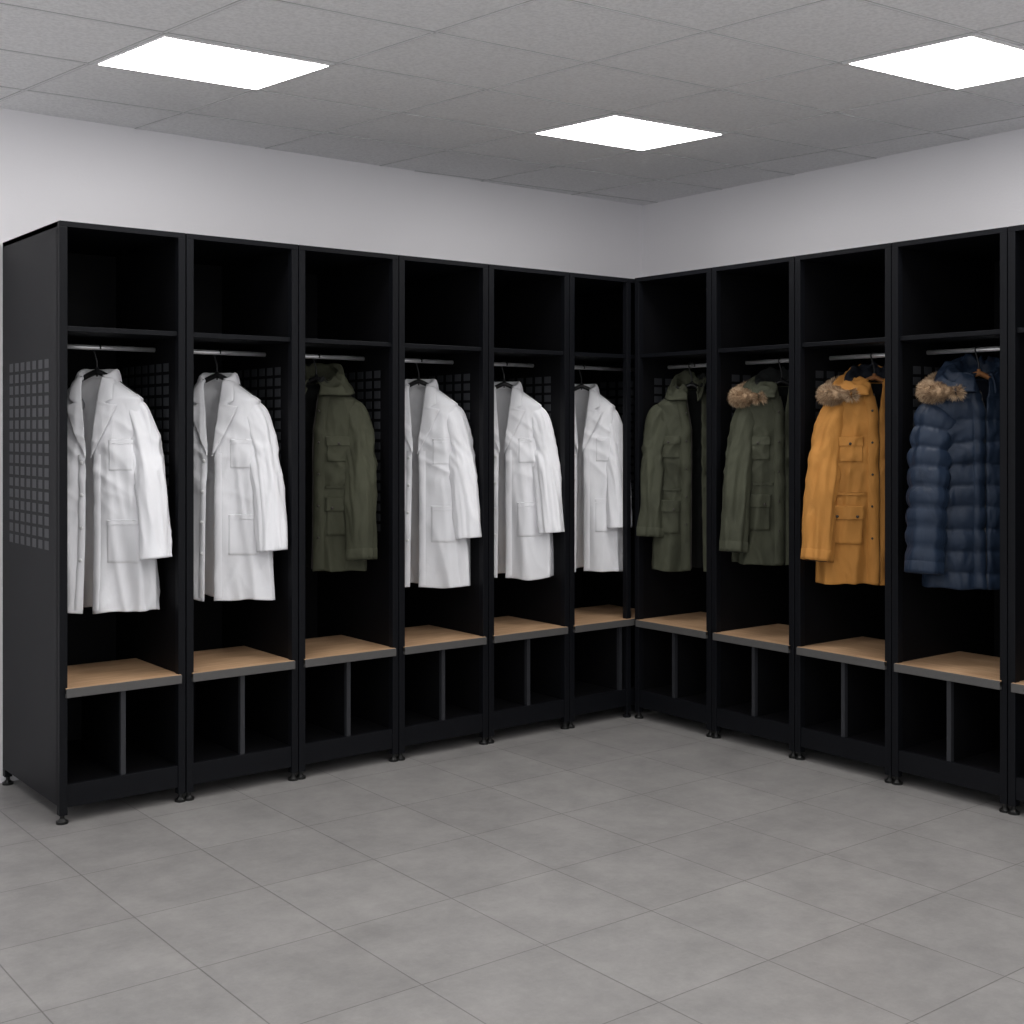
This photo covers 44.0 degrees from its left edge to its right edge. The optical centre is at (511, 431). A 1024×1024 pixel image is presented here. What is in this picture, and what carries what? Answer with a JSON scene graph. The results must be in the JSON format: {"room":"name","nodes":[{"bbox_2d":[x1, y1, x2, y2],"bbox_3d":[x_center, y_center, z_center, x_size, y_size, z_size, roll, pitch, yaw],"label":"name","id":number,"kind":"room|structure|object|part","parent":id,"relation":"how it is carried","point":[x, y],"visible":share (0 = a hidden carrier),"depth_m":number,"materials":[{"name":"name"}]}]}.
{"room":"staff locker room","nodes":[
{"label":"staff locker room","id":0,"kind":"room"},
{"bbox_2d":[0,108,641,782],"bbox_3d":[-1.952,0.052,5.024,6.910,2.825,0.100,0,0,-38],"label":"wall","id":1,"kind":"structure","parent":0,"point":[53,169],"depth_m":5.66,"materials":[{"name":"paint"}]},
{"bbox_2d":[0,705,1023,1023],"bbox_3d":[0.145,1.415,2.340,6.710,0.100,6.710,0,0,-38],"label":"floor","id":2,"kind":"structure","parent":0,"point":[611,867],"depth_m":3.74,"materials":[{"name":"grey tile"}]},
{"bbox_2d":[2,220,185,824],"bbox_3d":[-1.587,0.315,4.798,0.476,2.100,0.676,0,0,-38],"label":"locker","id":3,"kind":"object","parent":2,"relation":"on","point":[94,704],"visible":0.7,"depth_m":4.73,"materials":[{"name":"black metal"}]},
{"bbox_2d":[67,343,136,393],"bbox_3d":[-1.548,-0.233,4.730,0.308,0.198,0.022,0,0,4],"label":"clothes hanger","id":4,"kind":"object","parent":3,"relation":"hanging from","point":[96,371],"visible":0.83,"depth_m":4.72,"materials":[{"name":"black plastic"}]},
{"bbox_2d":[67,369,171,613],"bbox_3d":[-1.490,0.216,4.719,0.511,0.907,0.198,0,0,9],"label":"lab coat","id":5,"kind":"object","parent":4,"relation":"hanging from","point":[118,518],"visible":0.75,"depth_m":4.66,"materials":[{"name":"white fabric"}]},
{"bbox_3d":[-1.539,-0.315,4.737,0.424,0.018,0.019,0,0,-38],"label":"hanging rod","id":6,"kind":"part","parent":3,"relation":"part of","materials":[{"name":"silver metal"}]},
{"bbox_2d":[67,326,176,345],"bbox_3d":[-1.591,-0.362,4.803,0.424,0.018,0.634,0,0,-38],"label":"shelf","id":7,"kind":"object","parent":3,"relation":"attached to","point":[75,334],"depth_m":4.72,"materials":[{"name":"black metal"}]},
{"bbox_3d":[-1.516,0.909,4.707,0.422,0.032,0.445,0,0,-38],"label":"bench seat","id":8,"kind":"part","parent":3,"relation":"part of","materials":[{"name":"brown wood"}]},
{"bbox_2d":[184,233,297,800],"bbox_3d":[-1.220,0.315,5.085,0.476,2.100,0.676,0,0,-38],"label":"locker","id":9,"kind":"object","parent":2,"relation":"on","point":[241,295],"visible":0.37,"depth_m":5.02,"materials":[{"name":"black metal"}]},
{"bbox_2d":[194,348,254,395],"bbox_3d":[-1.169,-0.233,5.026,0.308,0.198,0.022,0,0,4],"label":"clothes hanger","id":10,"kind":"object","parent":9,"relation":"hanging from","point":[216,375],"visible":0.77,"depth_m":5.02,"materials":[{"name":"black plastic"}]},
{"bbox_2d":[194,372,287,601],"bbox_3d":[-1.114,0.212,5.020,0.503,0.901,0.188,0,0,10],"label":"lab coat","id":11,"kind":"object","parent":10,"relation":"hanging from","point":[240,517],"visible":0.76,"depth_m":4.96,"materials":[{"name":"white fabric"}]},
{"bbox_3d":[-1.171,-0.315,5.024,0.424,0.018,0.019,0,0,-38],"label":"hanging rod","id":12,"kind":"part","parent":9,"relation":"part of","materials":[{"name":"silver metal"}]},
{"bbox_2d":[194,332,289,349],"bbox_3d":[-1.223,-0.362,5.090,0.424,0.018,0.634,0,0,-38],"label":"shelf","id":13,"kind":"object","parent":9,"relation":"attached to","point":[204,341],"depth_m":5.00,"materials":[{"name":"black metal"}]},
{"bbox_3d":[-1.148,0.909,4.994,0.422,0.032,0.445,0,0,-38],"label":"bench seat","id":14,"kind":"part","parent":9,"relation":"part of","materials":[{"name":"brown wood"}]},
{"bbox_2d":[296,245,398,779],"bbox_3d":[-0.852,0.315,5.372,0.476,2.100,0.676,0,0,-38],"label":"locker","id":15,"kind":"object","parent":2,"relation":"on","point":[348,299],"visible":0.33,"depth_m":5.31,"materials":[{"name":"black metal"}]},
{"bbox_2d":[306,353,351,396],"bbox_3d":[-0.818,-0.233,5.300,0.308,0.198,0.022,0,0,4],"label":"clothes hanger","id":16,"kind":"object","parent":15,"relation":"hanging from","point":[316,377],"visible":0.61,"depth_m":5.29,"materials":[{"name":"black plastic"}]},
{"bbox_2d":[305,363,377,571],"bbox_3d":[-0.777,0.143,5.291,0.482,0.874,0.228,0,0,13],"label":"parka","id":17,"kind":"object","parent":16,"relation":"hanging from","point":[341,463],"visible":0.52,"depth_m":5.21,"materials":[{"name":"green fabric"}]},
{"bbox_2d":[305,363,354,395],"bbox_3d":[-0.777,-0.219,5.296,0.247,0.152,0.221,0,0,4],"label":"hood","id":18,"kind":"object","parent":17,"relation":"attached to","point":[332,381],"depth_m":5.28,"materials":[{"name":"green fabric"}]},
{"bbox_3d":[-0.804,-0.315,5.311,0.424,0.018,0.019,0,0,-38],"label":"hanging rod","id":19,"kind":"part","parent":15,"relation":"part of","materials":[{"name":"silver metal"}]},
{"bbox_2d":[305,338,390,353],"bbox_3d":[-0.856,-0.362,5.377,0.424,0.018,0.634,0,0,-38],"label":"shelf","id":20,"kind":"object","parent":15,"relation":"attached to","point":[377,345],"depth_m":5.30,"materials":[{"name":"black metal"}]},
{"bbox_3d":[-0.781,0.909,5.281,0.422,0.032,0.445,0,0,-38],"label":"bench seat","id":21,"kind":"part","parent":15,"relation":"part of","materials":[{"name":"brown wood"}]},
{"bbox_2d":[397,255,488,760],"bbox_3d":[-0.484,0.315,5.660,0.476,2.100,0.676,0,0,-38],"label":"locker","id":22,"kind":"object","parent":2,"relation":"on","point":[443,304],"visible":0.34,"depth_m":5.59,"materials":[{"name":"black metal"}]},
{"bbox_3d":[-0.436,-0.315,5.598,0.424,0.018,0.019,0,0,-38],"label":"hanging rod","id":23,"kind":"part","parent":22,"relation":"part of","materials":[{"name":"silver metal"}]},
{"bbox_2d":[408,357,452,399],"bbox_3d":[-0.413,-0.233,5.616,0.308,0.198,0.022,0,0,4],"label":"clothes hanger","id":24,"kind":"object","parent":22,"relation":"hanging from","point":[418,381],"visible":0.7,"depth_m":5.61,"materials":[{"name":"black plastic"}]},
{"bbox_2d":[405,379,481,587],"bbox_3d":[-0.369,0.224,5.612,0.485,0.922,0.221,0,0,4],"label":"lab coat","id":25,"kind":"object","parent":24,"relation":"hanging from","point":[442,507],"visible":0.59,"depth_m":5.54,"materials":[{"name":"white fabric"}]},
{"bbox_2d":[405,343,481,357],"bbox_3d":[-0.488,-0.362,5.664,0.424,0.018,0.634,0,0,-38],"label":"shelf","id":26,"kind":"object","parent":22,"relation":"attached to","point":[461,350],"depth_m":5.56,"materials":[{"name":"black metal"}]},
{"bbox_3d":[-0.413,0.909,5.569,0.422,0.032,0.445,0,0,-38],"label":"bench seat","id":27,"kind":"part","parent":22,"relation":"part of","materials":[{"name":"brown wood"}]},
{"bbox_2d":[487,264,569,743],"bbox_3d":[-0.117,0.315,5.947,0.476,2.100,0.676,0,0,-38],"label":"locker","id":28,"kind":"object","parent":2,"relation":"on","point":[528,308],"visible":0.2,"depth_m":5.86,"materials":[{"name":"black metal"}]},
{"bbox_3d":[-0.069,-0.315,5.885,0.424,0.018,0.019,0,0,-38],"label":"hanging rod","id":29,"kind":"part","parent":28,"relation":"part of","materials":[{"name":"silver metal"}]},
{"bbox_2d":[495,361,536,400],"bbox_3d":[-0.037,-0.233,5.910,0.308,0.198,0.022,0,0,4],"label":"clothes hanger","id":30,"kind":"object","parent":28,"relation":"hanging from","point":[504,383],"visible":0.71,"depth_m":5.90,"materials":[{"name":"black plastic"}]},
{"bbox_2d":[494,381,564,580],"bbox_3d":[0.009,0.222,5.902,0.491,0.920,0.181,0,0,10],"label":"lab coat","id":31,"kind":"object","parent":30,"relation":"hanging from","point":[528,509],"visible":0.58,"depth_m":5.84,"materials":[{"name":"white fabric"}]},
{"bbox_2d":[494,348,562,359],"bbox_3d":[-0.120,-0.362,5.952,0.424,0.018,0.634,0,0,-38],"label":"shelf","id":32,"kind":"object","parent":28,"relation":"attached to","point":[499,353],"depth_m":5.85,"materials":[{"name":"black metal"}]},
{"bbox_3d":[-0.046,0.909,5.856,0.422,0.032,0.445,0,0,-38],"label":"bench seat","id":33,"kind":"part","parent":28,"relation":"part of","materials":[{"name":"brown wood"}]},
{"bbox_2d":[567,272,634,728],"bbox_3d":[0.327,0.315,6.294,0.670,2.100,0.676,0,0,-38],"label":"locker","id":34,"kind":"object","parent":2,"relation":"on","point":[601,308],"visible":0.25,"depth_m":6.12,"materials":[{"name":"black metal"}]},
{"bbox_2d":[575,364,612,402],"bbox_3d":[0.340,-0.233,6.205,0.308,0.198,0.022,0,0,4],"label":"clothes hanger","id":35,"kind":"object","parent":34,"relation":"hanging from","point":[581,386],"visible":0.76,"depth_m":6.20,"materials":[{"name":"black plastic"}]},
{"bbox_2d":[575,384,632,571],"bbox_3d":[0.373,0.222,6.197,0.426,0.920,0.225,0,0,4],"label":"lab coat","id":36,"kind":"object","parent":35,"relation":"hanging from","point":[598,425],"visible":0.51,"depth_m":6.13,"materials":[{"name":"white fabric"}]},
{"bbox_3d":[0.398,0.909,6.203,0.616,0.032,0.445,0,0,-38],"label":"bench seat","id":37,"kind":"part","parent":34,"relation":"part of","materials":[{"name":"brown wood"}]},
{"bbox_2d":[575,352,634,365],"bbox_3d":[0.323,-0.362,6.298,0.618,0.018,0.634,0,0,-38],"label":"shelf","id":38,"kind":"object","parent":34,"relation":"attached to","point":[587,359],"depth_m":6.09,"materials":[{"name":"black metal"}]},
{"bbox_3d":[0.375,-0.315,6.232,0.618,0.018,0.019,0,0,-38],"label":"hanging rod","id":39,"kind":"part","parent":34,"relation":"part of","materials":[{"name":"silver metal"}]},
{"bbox_3d":[0.550,0.325,6.077,0.040,2.080,0.040,0,0,-38],"label":"corner post","id":40,"kind":"part","parent":34,"relation":"part of","materials":[{"name":"black metal"}]},
{"bbox_2d":[635,268,713,736],"bbox_3d":[1.008,0.315,6.073,0.716,2.100,0.506,0,0,-38],"label":"locker","id":41,"kind":"object","parent":2,"relation":"on","point":[673,311],"visible":0.21,"depth_m":6.05,"materials":[{"name":"black metal"}]},
{"bbox_3d":[0.901,0.909,5.989,0.445,0.032,0.452,0,0,-38],"label":"bench seat","id":42,"kind":"part","parent":41,"relation":"part of","materials":[{"name":"brown wood"}]},
{"bbox_2d":[641,350,705,360],"bbox_3d":[1.013,-0.362,6.077,0.674,0.018,0.454,0,0,-38],"label":"shelf","id":43,"kind":"object","parent":41,"relation":"attached to","point":[646,355],"depth_m":6.01,"materials":[{"name":"black metal"}]},
{"bbox_2d":[659,362,705,401],"bbox_3d":[0.853,-0.233,6.022,0.308,0.198,0.022,0,0,4],"label":"clothes hanger","id":44,"kind":"object","parent":41,"relation":"hanging from","point":[691,384],"visible":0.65,"depth_m":6.02,"materials":[{"name":"black plastic"}]},
{"bbox_2d":[636,369,705,571],"bbox_3d":[0.815,0.179,6.019,0.454,0.960,0.224,0,0,4],"label":"parka","id":45,"kind":"object","parent":44,"relation":"hanging from","point":[672,512],"visible":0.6,"depth_m":5.95,"materials":[{"name":"green fabric"}]},
{"bbox_2d":[664,369,705,401],"bbox_3d":[0.823,-0.222,6.024,0.198,0.162,0.221,0,0,4],"label":"hood","id":46,"kind":"object","parent":45,"relation":"attached to","point":[677,391],"depth_m":6.00,"materials":[{"name":"green fabric"}]},
{"bbox_3d":[0.903,-0.315,5.991,0.019,0.018,0.454,0,0,-38],"label":"hanging rod","id":47,"kind":"part","parent":41,"relation":"part of","materials":[{"name":"silver metal"}]},
{"bbox_2d":[711,256,796,758],"bbox_3d":[1.305,0.315,5.692,0.716,2.100,0.480,0,0,-38],"label":"locker","id":48,"kind":"object","parent":2,"relation":"on","point":[753,303],"visible":0.23,"depth_m":5.68,"materials":[{"name":"black metal"}]},
{"bbox_3d":[1.198,0.909,5.609,0.445,0.032,0.426,0,0,-38],"label":"bench seat","id":49,"kind":"part","parent":48,"relation":"part of","materials":[{"name":"brown wood"}]},
{"bbox_2d":[718,344,788,356],"bbox_3d":[1.310,-0.362,5.696,0.674,0.018,0.428,0,0,-38],"label":"shelf","id":50,"kind":"object","parent":48,"relation":"attached to","point":[724,350],"depth_m":5.63,"materials":[{"name":"black metal"}]},
{"bbox_3d":[1.200,-0.315,5.610,0.019,0.018,0.428,0,0,-38],"label":"hanging rod","id":51,"kind":"part","parent":48,"relation":"part of","materials":[{"name":"silver metal"}]},
{"bbox_2d":[775,357,788,385],"bbox_3d":[1.196,-0.233,5.617,0.308,0.198,0.022,0,0,4],"label":"clothes hanger","id":52,"kind":"object","parent":48,"relation":"hanging from","point":[781,381],"visible":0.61,"depth_m":5.61,"materials":[{"name":"black plastic"}]},
{"bbox_2d":[719,366,788,565],"bbox_3d":[1.148,0.143,5.631,0.498,0.880,0.282,0,0,-5],"label":"parka","id":53,"kind":"object","parent":52,"relation":"hanging from","point":[755,497],"visible":0.7,"depth_m":5.54,"materials":[{"name":"green fabric"}]},
{"bbox_3d":[1.059,-0.182,5.642,0.198,0.169,0.300,0,0,20],"label":"fur trim","id":54,"kind":"part","parent":53,"relation":"part of","materials":[{"name":"beige fur"}]},
{"bbox_2d":[743,366,788,397],"bbox_3d":[1.147,-0.219,5.620,0.292,0.155,0.221,0,0,4],"label":"hood","id":55,"kind":"object","parent":53,"relation":"attached to","point":[763,385],"depth_m":5.61,"materials":[{"name":"green fabric"}]},
{"bbox_2d":[795,243,893,783],"bbox_3d":[1.596,0.315,5.320,0.716,2.100,0.485,0,0,-38],"label":"locker","id":56,"kind":"object","parent":2,"relation":"on","point":[843,298],"visible":0.26,"depth_m":5.29,"materials":[{"name":"black metal"}]},
{"bbox_3d":[1.489,0.909,5.237,0.445,0.032,0.431,0,0,-38],"label":"bench seat","id":57,"kind":"part","parent":56,"relation":"part of","materials":[{"name":"brown wood"}]},
{"bbox_2d":[802,337,884,352],"bbox_3d":[1.601,-0.362,5.324,0.674,0.018,0.433,0,0,-38],"label":"shelf","id":58,"kind":"object","parent":56,"relation":"attached to","point":[809,345],"depth_m":5.29,"materials":[{"name":"black metal"}]},
{"bbox_3d":[1.491,-0.315,5.238,0.019,0.018,0.433,0,0,-38],"label":"hanging rod","id":59,"kind":"part","parent":56,"relation":"part of","materials":[{"name":"silver metal"}]},
{"bbox_2d":[866,352,883,382],"bbox_3d":[1.495,-0.233,5.233,0.308,0.198,0.022,0,0,4],"label":"clothes hanger","id":60,"kind":"object","parent":56,"relation":"hanging from","point":[874,377],"visible":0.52,"depth_m":5.23,"materials":[{"name":"brown wood"}]},
{"bbox_2d":[800,361,884,584],"bbox_3d":[1.432,0.165,5.247,0.539,0.928,0.276,0,0,-7],"label":"parka","id":61,"kind":"object","parent":60,"relation":"hanging from","point":[843,515],"visible":0.69,"depth_m":5.16,"materials":[{"name":"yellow fabric"}]},
{"bbox_3d":[1.359,-0.182,5.259,0.201,0.169,0.300,0,0,20],"label":"fur trim","id":62,"kind":"part","parent":61,"relation":"part of","materials":[{"name":"beige fur"}]},
{"bbox_2d":[832,361,884,395],"bbox_3d":[1.447,-0.220,5.236,0.292,0.157,0.221,0,0,4],"label":"hood","id":63,"kind":"object","parent":61,"relation":"attached to","point":[854,382],"depth_m":5.22,"materials":[{"name":"fabric"}]},
{"bbox_2d":[892,227,1009,812],"bbox_3d":[1.893,0.315,4.941,0.716,2.100,0.498,0,0,-38],"label":"locker","id":64,"kind":"object","parent":2,"relation":"on","point":[950,292],"visible":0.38,"depth_m":4.93,"materials":[{"name":"black metal"}]},
{"bbox_3d":[1.786,0.909,4.857,0.445,0.032,0.444,0,0,-38],"label":"bench seat","id":65,"kind":"part","parent":64,"relation":"part of","materials":[{"name":"brown wood"}]},
{"bbox_2d":[900,329,999,346],"bbox_3d":[1.897,-0.362,4.944,0.674,0.018,0.446,0,0,-38],"label":"shelf","id":66,"kind":"object","parent":64,"relation":"attached to","point":[984,338],"depth_m":4.89,"materials":[{"name":"black metal"}]},
{"bbox_3d":[1.788,-0.315,4.859,0.019,0.018,0.446,0,0,-38],"label":"hanging rod","id":67,"kind":"part","parent":64,"relation":"part of","materials":[{"name":"silver metal"}]},
{"bbox_2d":[973,345,989,379],"bbox_3d":[1.788,-0.233,4.858,0.308,0.198,0.022,0,0,4],"label":"clothes hanger","id":68,"kind":"object","parent":64,"relation":"hanging from","point":[979,372],"visible":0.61,"depth_m":4.85,"materials":[{"name":"brown wood"}]},
{"bbox_2d":[904,353,999,589],"bbox_3d":[1.734,0.145,4.873,0.535,0.904,0.275,0,0,-9],"label":"puffer jacket","id":69,"kind":"object","parent":68,"relation":"hanging from","point":[952,516],"visible":0.72,"depth_m":4.78,"materials":[{"name":"blue fabric"}]},
{"bbox_3d":[1.654,-0.183,4.884,0.199,0.171,0.303,0,0,21],"label":"fur trim","id":70,"kind":"part","parent":69,"relation":"part of","materials":[{"name":"beige fur"}]},
{"bbox_2d":[933,353,999,392],"bbox_3d":[1.740,-0.226,4.861,0.292,0.163,0.221,0,0,4],"label":"hood","id":71,"kind":"object","parent":69,"relation":"attached to","point":[957,375],"depth_m":4.82,"materials":[{"name":"blue fabric"}]},
{"bbox_2d":[1008,224,1023,815],"bbox_3d":[2.192,0.315,4.558,0.716,2.100,0.494,0,0,-38],"label":"locker","id":72,"kind":"object","parent":2,"relation":"on","point":[1015,233],"visible":1,"depth_m":4.53,"materials":[{"name":"black metal"}]},
{"bbox_3d":[2.085,0.909,4.474,0.445,0.032,0.440,0,0,-38],"label":"bench seat","id":73,"kind":"part","parent":72,"relation":"part of","materials":[{"name":"brown wood"}]},
{"bbox_2d":[1017,328,1023,333],"bbox_3d":[2.196,-0.362,4.561,0.674,0.018,0.442,0,0,-38],"label":"shelf","id":74,"kind":"object","parent":72,"relation":"attached to","point":[1019,330],"depth_m":4.51,"materials":[{"name":"black metal"}]},
{"bbox_2d":[0,0,1023,204],"bbox_3d":[0.145,-1.310,2.340,6.710,0.100,6.710,0,0,-38],"label":"ceiling","id":75,"kind":"structure","parent":0,"point":[834,30],"depth_m":4.60,"materials":[{"name":"tile"}]},
{"bbox_2d":[92,34,334,90],"bbox_3d":[-1.020,-1.256,4.333,0.654,0.007,0.507,0,0,-38],"label":"ceiling light","id":76,"kind":"object","parent":75,"relation":"attached to","point":[166,55],"depth_m":4.31,"materials":[{"name":"white plastic"}]},
{"bbox_2d":[0,0,1023,202],"bbox_3d":[0.145,-1.258,2.340,6.725,0.003,6.725,0,0,-38],"label":"grid","id":77,"kind":"object","parent":75,"relation":"attached to","point":[439,31],"depth_m":4.59,"materials":[{"name":"grey metal"}]},
{"bbox_2d":[531,114,726,150],"bbox_3d":[0.493,-1.256,5.336,0.654,0.007,0.507,0,0,-38],"label":"ceiling light","id":78,"kind":"object","parent":75,"relation":"attached to","point":[615,130],"depth_m":5.31,"materials":[{"name":"white plastic"}]},
{"bbox_2d":[842,33,1023,89],"bbox_3d":[1.540,-1.256,4.327,0.654,0.007,0.507,0,0,-38],"label":"ceiling light","id":79,"kind":"object","parent":75,"relation":"attached to","point":[975,59],"depth_m":4.30,"materials":[{"name":"white plastic"}]},
{"bbox_2d":[642,128,1023,276],"bbox_3d":[2.859,0.052,4.397,0.100,2.825,6.810,0,0,-38],"label":"wall","id":80,"kind":"structure","parent":0,"point":[975,184],"depth_m":5.96,"materials":[{"name":"paint"}]}
]}

